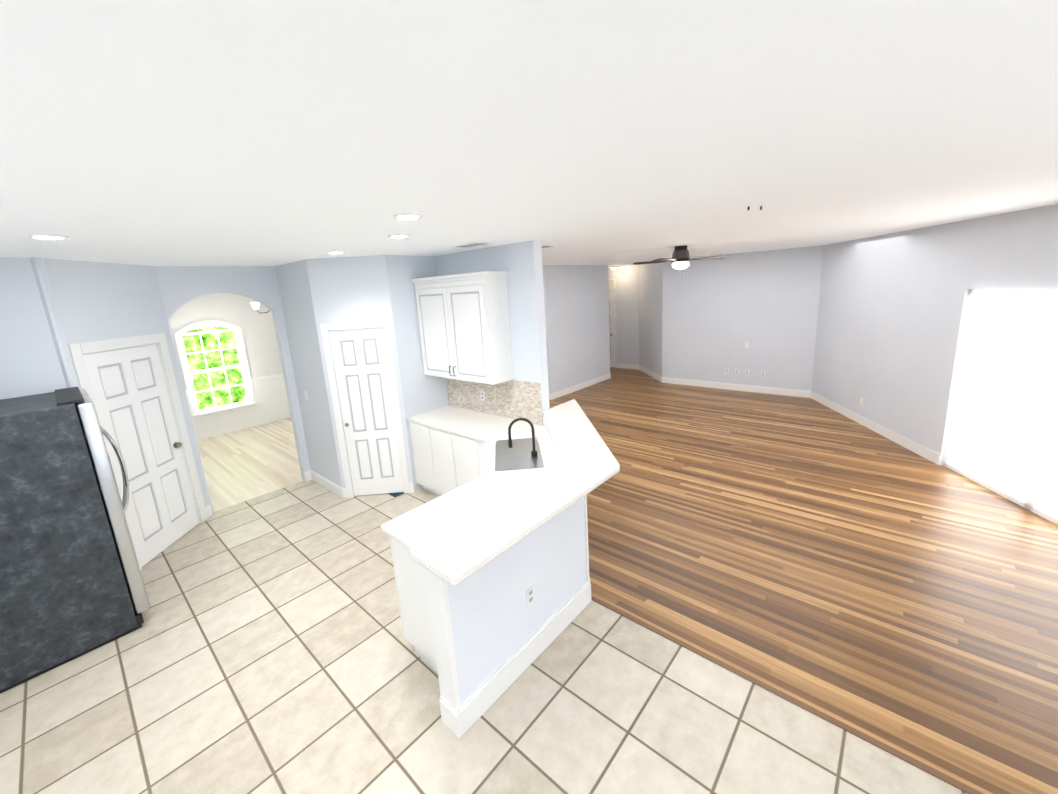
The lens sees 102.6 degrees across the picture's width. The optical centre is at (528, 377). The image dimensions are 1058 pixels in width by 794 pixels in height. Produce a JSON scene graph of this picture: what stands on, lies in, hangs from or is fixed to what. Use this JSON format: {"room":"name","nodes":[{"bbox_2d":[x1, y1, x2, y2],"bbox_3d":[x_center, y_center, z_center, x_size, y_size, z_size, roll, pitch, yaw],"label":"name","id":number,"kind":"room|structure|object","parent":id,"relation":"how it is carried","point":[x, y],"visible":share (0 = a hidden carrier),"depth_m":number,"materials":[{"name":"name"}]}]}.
{"room":"kitchen","nodes":[
{"label":"kitchen","id":0,"kind":"room"},
{"bbox_2d":[0,257,79,399],"bbox_3d":[-4.065,0.535,3.265,0.120,2.820,0.980,7,16,41],"label":"wall","id":1,"kind":"structure","parent":0,"point":[29,363],"depth_m":3.27,"materials":[{"name":"paint"}]},
{"bbox_2d":[30,258,208,546],"bbox_3d":[-3.812,0.346,4.097,0.120,2.820,1.160,-4,12,-3],"label":"wall","id":2,"kind":"structure","parent":0,"point":[96,301],"depth_m":3.81,"materials":[{"name":"paint"}]},
{"bbox_2d":[68,333,207,570],"bbox_3d":[-3.783,0.680,4.157,0.135,2.140,1.000,-4,12,-3],"label":"door frame","id":3,"kind":"structure","parent":2,"relation":"attached to","point":[77,351],"depth_m":4.34,"materials":[{"name":"white wood"}]},
{"bbox_2d":[83,344,198,566],"bbox_3d":[-3.763,0.724,4.168,0.595,2.030,0.599,7,16,41],"label":"door","id":4,"kind":"structure","parent":2,"relation":"in","point":[131,394],"depth_m":4.13,"materials":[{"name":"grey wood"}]},
{"bbox_2d":[169,293,282,413],"bbox_3d":[-6.137,-0.272,7.726,0.120,2.820,3.250,7,16,41],"label":"wall","id":5,"kind":"structure","parent":0,"point":[259,341],"depth_m":8.24,"materials":[{"name":"paint"}]},
{"bbox_2d":[174,321,256,420],"bbox_3d":[-5.875,-0.174,7.968,0.145,1.780,1.050,7,16,41],"label":"dining room window","id":6,"kind":"structure","parent":5,"relation":"in","point":[187,372],"depth_m":7.96,"materials":[{"name":"white wood"}]},
{"bbox_2d":[185,373,289,432],"bbox_3d":[-5.987,0.639,7.906,0.036,0.950,3.060,7,16,41],"label":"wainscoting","id":7,"kind":"structure","parent":5,"relation":"attached to","point":[270,394],"depth_m":8.51,"materials":[{"name":"white paint"}]},
{"bbox_2d":[195,411,290,439],"bbox_3d":[-5.963,1.037,7.988,0.014,0.135,3.060,7,16,41],"label":"baseboard","id":8,"kind":"structure","parent":5,"relation":"attached to","point":[234,427],"depth_m":8.32,"materials":[{"name":"white wood"}]},
{"bbox_2d":[154,266,376,513],"bbox_3d":[-3.318,0.070,5.277,0.120,2.820,3.230,7,16,41],"label":"wall","id":9,"kind":"structure","parent":0,"point":[179,286],"depth_m":4.96,"materials":[{"name":"paint"}]},
{"bbox_2d":[275,259,341,486],"bbox_3d":[-2.657,0.041,5.228,0.930,2.820,0.100,7,16,41],"label":"wall","id":10,"kind":"structure","parent":0,"point":[298,312],"depth_m":5.14,"materials":[{"name":"paint"}]},
{"bbox_2d":[306,255,412,496],"bbox_3d":[-1.922,0.053,4.958,0.848,2.820,0.100,-4,12,-3],"label":"wall","id":11,"kind":"structure","parent":0,"point":[349,289],"depth_m":4.71,"materials":[{"name":"paint"}]},
{"bbox_2d":[320,320,409,497],"bbox_3d":[-1.897,0.409,4.973,0.760,2.115,0.016,-4,12,-3],"label":"door frame","id":12,"kind":"structure","parent":11,"relation":"attached to","point":[384,324],"depth_m":4.92,"materials":[{"name":"white wood"}]},
{"bbox_2d":[329,327,403,495],"bbox_3d":[-1.900,0.437,5.012,0.451,2.025,0.459,7,16,41],"label":"pantry door","id":13,"kind":"structure","parent":11,"relation":"in","point":[362,376],"depth_m":4.99,"materials":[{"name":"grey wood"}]},
{"bbox_2d":[385,255,448,491],"bbox_3d":[-1.316,-0.034,5.203,0.100,2.820,0.660,7,16,41],"label":"wall","id":14,"kind":"structure","parent":0,"point":[422,392],"depth_m":5.00,"materials":[{"name":"paint"}]},
{"bbox_2d":[0,480,967,793],"bbox_3d":[-0.346,1.938,2.507,8.430,0.050,4.240,7,16,41],"label":"floor","id":15,"kind":"structure","parent":0,"point":[266,648],"depth_m":2.50,"materials":[{"name":"beige tile"}]},
{"bbox_2d":[0,387,149,693],"bbox_3d":[-3.551,1.055,3.126,0.910,1.800,0.935,7,16,41],"label":"fridge","id":16,"kind":"object","parent":15,"relation":"on","point":[72,586],"visible":1,"depth_m":2.87,"materials":[{"name":"black plastic"}]},
{"bbox_2d":[389,536,437,671],"bbox_3d":[-0.505,1.401,2.777,0.630,0.910,0.390,7,16,41],"label":"base cabinet","id":17,"kind":"object","parent":15,"relation":"on","point":[412,591],"depth_m":2.68,"materials":[{"name":"white wood"}]},
{"bbox_2d":[381,405,559,548],"bbox_3d":[-0.751,0.696,3.892,2.594,0.039,2.097,7,16,41],"label":"countertop","id":18,"kind":"structure","parent":17,"relation":"on","point":[420,524],"depth_m":3.27,"materials":[{"name":"white stone"}]},
{"bbox_2d":[495,437,543,471],"bbox_3d":[-0.099,0.666,3.741,0.400,0.004,0.720,-4,12,-3],"label":"sink basin","id":19,"kind":"object","parent":18,"relation":"in","point":[517,456],"visible":1,"depth_m":3.67,"materials":[{"name":"silver metal"}]},
{"bbox_2d":[508,418,536,456],"bbox_3d":[-0.042,0.505,3.625,0.183,0.352,0.226,7,16,41],"label":"faucet","id":20,"kind":"object","parent":18,"relation":"on","point":[534,453],"visible":1,"depth_m":3.59,"materials":[{"name":"black"}]},
{"bbox_2d":[409,421,432,492],"bbox_3d":[-1.040,0.923,5.218,0.390,0.910,0.630,7,16,41],"label":"base cabinet","id":21,"kind":"object","parent":15,"relation":"on","point":[419,435],"depth_m":4.99,"materials":[{"name":"white wood"}]},
{"bbox_2d":[425,426,453,495],"bbox_3d":[-0.744,0.960,4.960,0.400,0.910,0.630,7,16,41],"label":"base cabinet","id":22,"kind":"object","parent":15,"relation":"on","point":[445,462],"depth_m":4.74,"materials":[{"name":"white wood"}]},
{"bbox_2d":[449,433,484,488],"bbox_3d":[-0.448,0.996,4.701,0.390,0.910,0.630,7,16,41],"label":"base cabinet","id":23,"kind":"object","parent":15,"relation":"on","point":[468,454],"depth_m":4.43,"materials":[{"name":"white wood"}]},
{"bbox_2d":[591,596,982,793],"bbox_3d":[2.019,1.888,1.933,4.100,0.006,0.040,7,16,41],"label":"transition piece","id":24,"kind":"object","parent":15,"relation":"on","point":[899,754],"visible":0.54,"depth_m":2.34,"materials":[{"name":"brown wood"}]},
{"bbox_2d":[434,240,549,424],"bbox_3d":[-2.454,-0.279,6.705,6.980,2.820,0.120,7,16,41],"label":"wall","id":25,"kind":"structure","parent":0,"point":[521,262],"depth_m":4.38,"materials":[{"name":"paint"}]},
{"bbox_2d":[411,271,512,384],"bbox_3d":[-0.752,-0.559,4.750,1.235,1.145,0.374,7,16,41],"label":"upper cabinet","id":26,"kind":"object","parent":25,"relation":"attached to","point":[464,324],"visible":1,"depth_m":4.50,"materials":[{"name":"white wood"}]},
{"bbox_2d":[446,378,542,424],"bbox_3d":[-0.458,0.207,4.937,1.571,0.454,0.008,7,16,41],"label":"backsplash","id":27,"kind":"structure","parent":25,"relation":"attached to","point":[513,399],"depth_m":4.80,"materials":[{"name":"beige stone"}]},
{"bbox_2d":[480,391,484,400],"bbox_3d":[-0.552,0.215,5.014,0.070,0.115,0.008,7,16,41],"label":"outlet","id":28,"kind":"object","parent":27,"relation":"attached to","point":[482,396],"visible":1,"depth_m":5.01,"materials":[{"name":"white plastic"}]},
{"bbox_2d":[447,416,586,704],"bbox_3d":[-0.078,1.170,3.430,1.139,1.045,2.310,7,16,41],"label":"wall","id":29,"kind":"structure","parent":0,"point":[496,622],"depth_m":2.57,"materials":[{"name":"paint"}]},
{"bbox_2d":[418,495,591,738],"bbox_3d":[-0.028,1.178,3.370,1.076,1.047,2.377,7,16,41],"label":"trim","id":30,"kind":"structure","parent":29,"relation":"attached to","point":[458,720],"depth_m":2.37,"materials":[{"name":"white wood"}]},
{"bbox_2d":[410,399,619,585],"bbox_3d":[0.089,0.599,3.393,1.344,0.060,2.835,7,16,41],"label":"bar","id":31,"kind":"object","parent":29,"relation":"on","point":[457,553],"visible":1,"depth_m":2.52,"materials":[{"name":"white stone"}]},
{"bbox_2d":[526,585,534,606],"bbox_3d":[0.010,1.384,2.685,0.008,0.115,0.070,7,16,41],"label":"outlet","id":32,"kind":"object","parent":29,"relation":"attached to","point":[530,595],"visible":1,"depth_m":2.68,"materials":[{"name":"white plastic"}]},
{"bbox_2d":[0,0,1057,267],"bbox_3d":[0.526,-1.783,5.893,12.400,0.100,11.900,7,16,41],"label":"ceiling","id":33,"kind":"structure","parent":0,"point":[282,132],"depth_m":1.21,"materials":[{"name":"white paint"}]},
{"bbox_2d":[25,234,69,239],"bbox_3d":[-2.769,-0.808,2.440,0.170,0.011,0.170,7,16,41],"label":"recessed light","id":34,"kind":"object","parent":33,"relation":"in","point":[47,236],"visible":1,"depth_m":2.41,"materials":[{"name":"white"}]},
{"bbox_2d":[250,302,269,312],"bbox_3d":[-4.052,-1.322,6.683,0.521,0.586,0.539,7,16,41],"label":"dining chandelier","id":35,"kind":"object","parent":33,"relation":"hanging from","point":[255,305],"visible":0.15,"depth_m":6.67,"materials":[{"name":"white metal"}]},
{"bbox_2d":[326,251,344,253],"bbox_3d":[-1.867,-1.206,4.088,0.170,0.011,0.170,7,16,41],"label":"recessed light","id":36,"kind":"object","parent":33,"relation":"in","point":[334,252],"visible":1,"depth_m":4.05,"materials":[{"name":"white"}]},
{"bbox_2d":[388,234,410,237],"bbox_3d":[-0.991,-1.083,3.246,0.170,0.011,0.170,7,16,41],"label":"recessed light","id":37,"kind":"object","parent":33,"relation":"in","point":[399,236],"visible":1,"depth_m":3.21,"materials":[{"name":"white"}]},
{"bbox_2d":[393,213,422,219],"bbox_3d":[-0.707,-0.939,2.476,0.170,0.011,0.170,7,16,41],"label":"recessed light","id":38,"kind":"object","parent":33,"relation":"in","point":[408,216],"visible":0.88,"depth_m":2.44,"materials":[{"name":"white"}]},
{"bbox_2d":[453,242,489,247],"bbox_3d":[-0.559,-1.284,4.094,0.360,0.014,0.160,7,16,41],"label":"ceiling vent","id":39,"kind":"object","parent":33,"relation":"in","point":[471,244],"visible":0.98,"depth_m":4.04,"materials":[{"name":"white metal"}]},
{"bbox_2d":[541,245,555,247],"bbox_3d":[0.118,-1.462,4.753,0.360,0.014,0.160,7,16,41],"label":"ceiling vent","id":40,"kind":"object","parent":33,"relation":"in","point":[544,246],"visible":0.44,"depth_m":4.64,"materials":[{"name":"white metal"}]},
{"bbox_2d":[610,266,621,269],"bbox_3d":[2.302,-2.915,11.203,0.300,0.140,0.300,7,16,41],"label":"light","id":41,"kind":"object","parent":33,"relation":"attached to","point":[615,267],"visible":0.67,"depth_m":11.10,"materials":[{"name":"white glass"}]},
{"bbox_2d":[633,245,726,268],"bbox_3d":[2.079,-1.599,5.890,1.270,0.440,1.254,7,16,41],"label":"ceiling fan","id":42,"kind":"object","parent":33,"relation":"hanging from","point":[680,258],"visible":1,"depth_m":5.81,"materials":[{"name":"brown metal"}]},
{"bbox_2d":[542,265,609,393],"bbox_3d":[0.394,-1.232,10.452,2.170,2.820,2.450,7,16,41],"label":"wall","id":43,"kind":"structure","parent":0,"point":[576,301],"depth_m":9.57,"materials":[{"name":"paint"}]},
{"bbox_2d":[608,265,638,364],"bbox_3d":[2.360,-1.694,12.104,1.870,2.820,0.120,7,16,41],"label":"wall","id":44,"kind":"structure","parent":0,"point":[626,288],"depth_m":11.70,"materials":[{"name":"paint"}]},
{"bbox_2d":[608,279,614,287],"bbox_3d":[2.241,-2.632,11.874,0.380,0.240,0.012,7,16,41],"label":"air vent","id":45,"kind":"object","parent":44,"relation":"in","point":[611,282],"visible":0.62,"depth_m":11.81,"materials":[{"name":"white"}]},
{"bbox_2d":[609,296,613,366],"bbox_3d":[2.115,-1.323,12.295,0.760,2.035,0.065,7,16,41],"label":"hall door","id":46,"kind":"structure","parent":44,"relation":"in","point":[611,327],"depth_m":12.10,"materials":[{"name":"grey wood"}]},
{"bbox_2d":[609,293,616,367],"bbox_3d":[2.129,-1.364,12.306,0.920,2.120,0.016,7,16,41],"label":"door frame","id":47,"kind":"structure","parent":44,"relation":"attached to","point":[615,334],"depth_m":12.01,"materials":[{"name":"white wood"}]},
{"bbox_2d":[197,367,1057,793],"bbox_3d":[1.019,0.953,6.840,12.240,0.050,10.920,7,16,41],"label":"floor","id":48,"kind":"structure","parent":0,"point":[841,568],"depth_m":3.53,"materials":[{"name":"brown wood"}]},
{"bbox_2d":[550,373,610,399],"bbox_3d":[1.287,0.182,10.006,0.014,0.135,2.464,7,16,41],"label":"baseboard","id":49,"kind":"structure","parent":48,"relation":"on","point":[566,391],"depth_m":9.87,"materials":[{"name":"white wood"}]},
{"bbox_2d":[639,263,662,376],"bbox_3d":[3.099,-1.436,10.654,0.120,2.820,1.697,-4,12,-3],"label":"wall","id":50,"kind":"structure","parent":0,"point":[650,310],"depth_m":10.55,"materials":[{"name":"paint"}]},
{"bbox_2d":[617,363,809,396],"bbox_3d":[3.975,-0.013,10.166,4.900,0.135,1.214,7,16,41],"label":"baseboard","id":51,"kind":"structure","parent":50,"relation":"attached to","point":[759,389],"depth_m":9.22,"materials":[{"name":"white wood"}]},
{"bbox_2d":[662,245,822,390],"bbox_3d":[4.258,-1.136,8.883,3.000,2.820,0.120,7,16,41],"label":"wall","id":52,"kind":"structure","parent":0,"point":[717,314],"depth_m":8.64,"materials":[{"name":"paint"}]},
{"bbox_2d":[812,204,1057,464],"bbox_3d":[4.894,-0.289,4.641,0.120,2.820,6.800,-1,12,9],"label":"wall","id":53,"kind":"structure","parent":0,"point":[891,313],"depth_m":5.46,"materials":[{"name":"paint"}]},
{"bbox_2d":[805,391,940,464],"bbox_3d":[5.165,0.660,6.600,1.703,0.135,2.635,7,16,41],"label":"baseboard","id":54,"kind":"structure","parent":53,"relation":"attached to","point":[907,443],"depth_m":6.12,"materials":[{"name":"white wood"}]},
{"bbox_2d":[942,289,1057,524],"bbox_3d":[4.781,0.258,3.867,0.060,2.080,2.100,-1,12,9],"label":"door","id":55,"kind":"structure","parent":53,"relation":"in","point":[1002,436],"depth_m":4.28,"materials":[{"name":"white"}]},
{"label":"outside","id":56,"kind":"structure","parent":0,"visible":0},
{"bbox_2d":[182,327,246,409],"bbox_3d":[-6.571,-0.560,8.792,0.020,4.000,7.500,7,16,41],"label":"window view","id":57,"kind":"object","parent":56,"point":[200,381],"depth_m":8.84,"materials":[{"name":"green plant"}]}
]}

